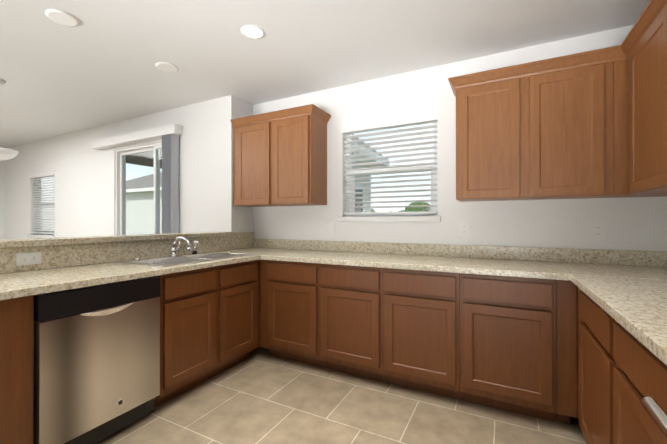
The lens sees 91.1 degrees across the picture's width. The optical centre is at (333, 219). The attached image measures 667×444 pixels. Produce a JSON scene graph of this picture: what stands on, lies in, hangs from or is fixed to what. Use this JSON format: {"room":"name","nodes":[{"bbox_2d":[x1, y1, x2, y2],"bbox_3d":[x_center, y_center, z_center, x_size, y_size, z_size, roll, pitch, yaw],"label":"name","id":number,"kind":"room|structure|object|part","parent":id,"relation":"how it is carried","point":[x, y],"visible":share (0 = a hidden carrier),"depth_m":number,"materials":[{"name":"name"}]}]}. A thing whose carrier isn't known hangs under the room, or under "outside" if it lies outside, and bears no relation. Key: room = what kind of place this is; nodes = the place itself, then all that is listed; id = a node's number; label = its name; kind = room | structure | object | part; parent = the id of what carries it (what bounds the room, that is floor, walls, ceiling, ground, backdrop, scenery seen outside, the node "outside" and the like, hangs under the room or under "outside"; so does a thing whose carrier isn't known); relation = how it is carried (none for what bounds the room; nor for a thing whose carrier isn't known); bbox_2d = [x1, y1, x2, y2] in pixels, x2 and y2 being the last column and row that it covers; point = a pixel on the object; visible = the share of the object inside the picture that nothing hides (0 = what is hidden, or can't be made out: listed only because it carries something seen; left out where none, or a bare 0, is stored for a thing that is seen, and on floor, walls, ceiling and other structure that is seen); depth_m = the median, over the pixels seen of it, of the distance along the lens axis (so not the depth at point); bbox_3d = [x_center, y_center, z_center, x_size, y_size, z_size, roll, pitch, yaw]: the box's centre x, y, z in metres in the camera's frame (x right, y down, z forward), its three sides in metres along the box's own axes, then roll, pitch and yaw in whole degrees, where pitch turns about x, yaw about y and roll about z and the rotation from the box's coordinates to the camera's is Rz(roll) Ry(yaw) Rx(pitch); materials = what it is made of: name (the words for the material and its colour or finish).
{"room":"kitchen","nodes":[
{"label":"kitchen","id":0,"kind":"room"},
{"bbox_2d":[0,160,3,238],"bbox_3d":[-7.423,-0.044,3.501,0.150,2.535,6.015,0,0,27],"label":"wall","id":1,"kind":"structure","parent":0,"point":[2,199],"depth_m":5.99,"materials":[{"name":"white paint"}]},
{"bbox_2d":[4,97,220,238],"bbox_3d":[-3.588,-0.040,4.817,5.450,2.535,0.150,0,0,27],"label":"wall","id":2,"kind":"structure","parent":0,"point":[85,171],"depth_m":4.55,"materials":[{"name":"white paint"}]},
{"bbox_2d":[27,234,54,237],"bbox_3d":[-4.747,0.268,5.361,0.910,0.047,0.112,0,0,27],"label":"window sill","id":3,"kind":"structure","parent":2,"relation":"attached to","point":[39,236],"depth_m":5.31,"materials":[{"name":"white paint"}]},
{"bbox_2d":[29,170,54,233],"bbox_3d":[-4.747,-0.279,5.363,0.866,1.000,0.075,0,0,27],"label":"living room window blind slats","id":4,"kind":"object","parent":2,"relation":"attached to","point":[42,175],"visible":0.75,"depth_m":5.36,"materials":[{"name":"white plastic"}]},
{"bbox_2d":[36,178,54,234],"bbox_3d":[-4.709,-0.250,5.436,0.850,1.060,0.062,0,0,27],"label":"window","id":5,"kind":"structure","parent":2,"relation":"in","point":[40,209],"depth_m":5.59,"materials":[{"name":"white plastic"}]},
{"bbox_2d":[92,124,182,233],"bbox_3d":[-2.522,0.055,4.119,1.705,2.280,0.103,0,0,27],"label":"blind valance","id":6,"kind":"object","parent":2,"relation":"attached to","point":[168,135],"visible":0.62,"depth_m":3.77,"materials":[{"name":"white plastic"}]},
{"bbox_2d":[123,148,161,234],"bbox_3d":[-2.338,0.131,4.142,1.170,2.010,0.040,0,0,27],"label":"sliding glass door","id":7,"kind":"structure","parent":2,"relation":"in","point":[142,194],"depth_m":4.24,"materials":[{"name":"clear glass"}]},
{"bbox_2d":[115,139,179,234],"bbox_3d":[-2.338,0.141,4.142,1.310,2.170,0.080,0,0,27],"label":"trim","id":8,"kind":"structure","parent":2,"relation":"attached to","point":[119,200],"depth_m":4.28,"materials":[{"name":"white plastic"}]},
{"bbox_2d":[221,95,252,232],"bbox_3d":[-1.060,-0.044,3.611,0.150,2.535,0.335,0,0,27],"label":"wall","id":9,"kind":"structure","parent":0,"point":[233,107],"depth_m":3.47,"materials":[{"name":"white paint"}]},
{"bbox_2d":[0,0,649,147],"bbox_3d":[-3.270,-1.371,1.457,9.410,0.134,6.500,0,0,27],"label":"ceiling","id":10,"kind":"structure","parent":0,"point":[96,67],"depth_m":2.47,"materials":[{"name":"white paint"}]},
{"bbox_2d":[0,78,17,160],"bbox_3d":[-3.143,-0.935,3.054,0.300,0.754,0.300,0,0,27],"label":"pendant lamp","id":11,"kind":"object","parent":10,"relation":"hanging from","point":[6,154],"visible":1,"depth_m":3.05,"materials":[{"name":"white glass"}]},
{"bbox_2d":[241,25,265,38],"bbox_3d":[-0.562,-1.312,2.291,0.170,0.006,0.170,0,0,27],"label":"recessed light","id":12,"kind":"object","parent":10,"relation":"in","point":[253,31],"visible":1,"depth_m":2.29,"materials":[{"name":"white plastic"}]},
{"bbox_2d":[95,329,585,443],"bbox_3d":[-3.270,1.277,1.449,9.410,0.120,6.500,0,0,27],"label":"floor","id":13,"kind":"structure","parent":0,"point":[260,395],"depth_m":2.03,"materials":[{"name":"tile"}]},
{"bbox_2d":[33,276,159,443],"bbox_3d":[-1.481,0.782,1.899,0.632,0.872,0.598,0,0,27],"label":"dishwasher","id":14,"kind":"object","parent":13,"relation":"on","point":[96,363],"visible":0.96,"depth_m":1.70,"materials":[{"name":"silver metal"}]},
{"bbox_2d":[0,260,258,443],"bbox_3d":[-1.348,0.781,2.222,0.609,0.876,1.838,0,0,27],"label":"base cabinet","id":15,"kind":"object","parent":13,"relation":"on","point":[16,362],"visible":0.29,"depth_m":1.45,"materials":[{"name":"brown wood"}]},
{"bbox_2d":[0,232,666,364],"bbox_3d":[0.074,0.235,1.819,3.506,0.210,2.468,0,0,27],"label":"countertop","id":16,"kind":"structure","parent":15,"relation":"on","point":[626,290],"depth_m":2.15,"materials":[{"name":"beige stone"}]},
{"bbox_2d":[16,252,41,265],"bbox_3d":[-1.808,0.230,1.945,0.007,0.072,0.116,0,0,27],"label":"outlet","id":17,"kind":"object","parent":16,"relation":"attached to","point":[32,258],"visible":1,"depth_m":1.94,"materials":[{"name":"white plastic"}]},
{"bbox_2d":[170,237,190,255],"bbox_3d":[-1.228,0.214,2.659,0.236,0.160,0.090,0,0,27],"label":"faucet","id":18,"kind":"object","parent":16,"relation":"on","point":[174,249],"visible":1,"depth_m":2.67,"materials":[{"name":"silver metal"}]},
{"bbox_2d":[114,251,253,267],"bbox_3d":[-1.122,0.396,2.586,0.534,0.202,0.864,0,0,27],"label":"sink","id":19,"kind":"object","parent":16,"relation":"in","point":[177,260],"visible":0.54,"depth_m":2.57,"materials":[{"name":"silver metal"}]},
{"bbox_2d":[192,241,198,253],"bbox_3d":[-1.209,0.238,2.868,0.058,0.114,0.042,0,0,27],"label":"sprayer","id":20,"kind":"object","parent":19,"relation":"on","point":[194,248],"visible":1,"depth_m":2.86,"materials":[{"name":"silver metal"}]},
{"bbox_2d":[154,260,256,407],"bbox_3d":[-1.142,0.782,2.598,0.628,0.876,0.914,0,0,27],"label":"base cabinet","id":21,"kind":"object","parent":13,"relation":"on","point":[208,323],"visible":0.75,"depth_m":2.35,"materials":[{"name":"brown wood"}]},
{"bbox_2d":[268,260,325,367],"bbox_3d":[-0.207,0.784,2.999,0.524,0.876,0.628,0,0,27],"label":"base cabinet","id":22,"kind":"object","parent":13,"relation":"on","point":[293,311],"visible":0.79,"depth_m":2.72,"materials":[{"name":"brown wood"}]},
{"bbox_2d":[320,264,386,381],"bbox_3d":[0.259,0.783,2.758,0.524,0.876,0.628,0,0,27],"label":"base cabinet","id":23,"kind":"object","parent":13,"relation":"on","point":[351,319],"visible":0.71,"depth_m":2.48,"materials":[{"name":"brown wood"}]},
{"bbox_2d":[260,259,577,423],"bbox_3d":[0.390,0.782,2.425,2.284,0.876,0.119,0,0,27],"label":"base cabinet","id":24,"kind":"object","parent":13,"relation":"on","point":[566,356],"visible":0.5,"depth_m":1.88,"materials":[{"name":"brown wood"}]},
{"bbox_2d":[383,268,461,399],"bbox_3d":[0.725,0.782,2.516,0.524,0.876,0.628,0,0,27],"label":"base cabinet","id":25,"kind":"object","parent":13,"relation":"on","point":[421,330],"visible":0.85,"depth_m":2.24,"materials":[{"name":"brown wood"}]},
{"bbox_2d":[460,273,556,421],"bbox_3d":[1.191,0.781,2.275,0.524,0.876,0.628,0,0,27],"label":"base cabinet","id":26,"kind":"object","parent":13,"relation":"on","point":[507,343],"visible":0.9,"depth_m":2.00,"materials":[{"name":"brown wood"}]},
{"bbox_2d":[578,288,617,443],"bbox_3d":[1.471,0.779,1.387,0.628,0.876,0.728,0,0,27],"label":"base cabinet","id":27,"kind":"object","parent":13,"relation":"on","point":[597,363],"depth_m":1.44,"materials":[{"name":"brown wood"}]},
{"bbox_3d":[1.378,0.730,1.773,0.069,0.776,0.127,0,0,27],"label":"base cabinet","id":28,"kind":"part","parent":27,"relation":"part of","materials":[{"name":"brown wood"}]},
{"bbox_2d":[613,322,666,443],"bbox_3d":[1.144,0.777,0.755,0.628,0.876,0.690,0,0,27],"label":"base cabinet","id":29,"kind":"object","parent":13,"relation":"on","point":[639,372],"visible":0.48,"depth_m":1.00,"materials":[{"name":"brown wood"}]},
{"bbox_2d":[641,397,666,438],"bbox_3d":[0.746,0.678,0.139,0.728,1.070,0.755,0,0,27],"label":"range","id":30,"kind":"object","parent":13,"relation":"on","point":[655,410],"visible":1,"depth_m":0.58,"materials":[{"name":"silver metal"}]},
{"bbox_2d":[253,25,666,381],"bbox_3d":[0.677,-0.046,2.984,3.810,2.535,0.150,0,0,27],"label":"wall","id":31,"kind":"structure","parent":0,"point":[636,223],"depth_m":2.75,"materials":[{"name":"white paint"}]},
{"bbox_2d":[230,104,330,206],"bbox_3d":[-0.548,-0.597,3.334,1.002,0.895,0.356,0,0,27],"label":"upper cabinet","id":32,"kind":"object","parent":31,"relation":"attached to","point":[282,162],"depth_m":3.17,"materials":[{"name":"brown wood"}]},
{"bbox_3d":[-0.548,-1.007,3.334,1.000,0.075,0.355,0,0,27],"label":"cabinet cap","id":33,"kind":"part","parent":32,"relation":"part of","materials":[{"name":"brown wood"}]},
{"bbox_2d":[341,111,437,213],"bbox_3d":[0.499,-0.491,3.023,0.916,0.870,0.075,0,0,27],"label":"kitchen window blind slats","id":34,"kind":"object","parent":31,"relation":"attached to","point":[407,120],"visible":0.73,"depth_m":3.00,"materials":[{"name":"white plastic"}]},
{"bbox_2d":[338,216,440,221],"bbox_3d":[0.499,-0.010,3.021,0.960,0.047,0.112,0,0,27],"label":"window sill","id":35,"kind":"structure","parent":31,"relation":"attached to","point":[403,218],"depth_m":2.93,"materials":[{"name":"white paint"}]},
{"bbox_2d":[346,122,437,216],"bbox_3d":[0.537,-0.463,3.097,0.900,0.930,0.062,0,0,27],"label":"window","id":36,"kind":"structure","parent":31,"relation":"in","point":[391,169],"depth_m":3.10,"materials":[{"name":"white plastic"}]},
{"bbox_2d":[459,222,468,235],"bbox_3d":[1.071,0.076,2.690,0.072,0.116,0.007,0,0,27],"label":"electrical outlet","id":37,"kind":"object","parent":31,"relation":"attached to","point":[463,228],"visible":1,"depth_m":2.69,"materials":[{"name":"white plastic"}]},
{"bbox_2d":[456,62,613,201],"bbox_3d":[1.381,-0.598,2.350,0.915,0.891,0.328,0,0,27],"label":"upper cabinet","id":38,"kind":"object","parent":31,"relation":"attached to","point":[545,136],"visible":0.85,"depth_m":2.18,"materials":[{"name":"brown wood"}]},
{"bbox_2d":[448,0,666,96],"bbox_3d":[0.831,-1.013,1.261,1.035,0.075,2.769,0,0,27],"label":"crown molding","id":39,"kind":"structure","parent":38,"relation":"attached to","point":[651,12],"depth_m":2.08,"materials":[{"name":"brown wood"}]},
{"bbox_2d":[591,222,604,238],"bbox_3d":[1.848,0.074,2.288,0.072,0.116,0.007,0,0,27],"label":"electrical outlet","id":40,"kind":"object","parent":31,"relation":"attached to","point":[597,230],"visible":1,"depth_m":2.29,"materials":[{"name":"white plastic"}]},
{"bbox_2d":[603,59,666,197],"bbox_3d":[1.959,-0.599,2.061,0.376,0.891,0.309,0,0,27],"label":"upper cabinet","id":41,"kind":"object","parent":31,"relation":"attached to","point":[620,124],"visible":0.33,"depth_m":2.00,"materials":[{"name":"brown wood"}]},
{"bbox_3d":[-1.623,0.690,2.520,0.150,1.060,2.114,0,0,27],"label":"wall","id":42,"kind":"structure","parent":0,"visible":0},
{"bbox_2d":[0,232,233,247],"bbox_3d":[-1.630,0.140,2.508,0.240,0.040,2.143,0,0,27],"label":"cap","id":43,"kind":"object","parent":42,"relation":"on","point":[14,243],"visible":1,"depth_m":2.27,"materials":[{"name":"beige stone"}]},
{"bbox_3d":[0.841,-0.058,-0.677,0.150,2.535,6.200,0,0,27],"label":"wall","id":44,"kind":"structure","parent":0,"visible":0},
{"bbox_2d":[628,6,666,194],"bbox_3d":[1.765,-0.600,1.632,0.328,0.891,0.630,0,0,27],"label":"upper cabinet","id":45,"kind":"object","parent":44,"relation":"attached to","point":[647,99],"visible":0.85,"depth_m":1.67,"materials":[{"name":"brown wood"}]},
{"label":"outside","id":46,"kind":"structure","parent":0,"visible":0},
{"bbox_3d":[4.004,1.419,34.958,100.000,0.090,100.000,0,0,27],"label":"lawn","id":47,"kind":"structure","parent":46,"visible":0},
{"bbox_2d":[126,172,161,234],"bbox_3d":[-8.009,-1.487,23.734,13.800,5.650,11.800,0,0,27],"label":"neighbouring house","id":48,"kind":"structure","parent":47,"relation":"on","point":[140,206],"depth_m":19.31,"materials":[{"name":"white paint"}]},
{"bbox_2d":[352,134,389,211],"bbox_3d":[-1.219,-0.883,9.262,4.970,4.350,2.650,0,0,27],"label":"house","id":49,"kind":"structure","parent":47,"relation":"on","point":[363,190],"depth_m":8.48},
{"bbox_2d":[371,202,429,211],"bbox_3d":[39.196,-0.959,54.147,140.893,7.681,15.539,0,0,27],"label":"tree","id":50,"kind":"object","parent":47,"relation":"on","point":[409,209],"depth_m":64.37,"materials":[{"name":"green plant"}]},
{"bbox_3d":[-2.729,1.260,6.471,5.450,0.045,3.584,0,0,27],"label":"lanai","id":51,"kind":"object","parent":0,"visible":0},
{"bbox_2d":[126,149,352,167],"bbox_3d":[-2.772,-0.142,6.610,5.250,2.850,3.784,0,0,27],"label":"roof","id":52,"kind":"structure","parent":51,"relation":"on","point":[143,161],"depth_m":7.43,"materials":[{"name":"grey"}]}
]}

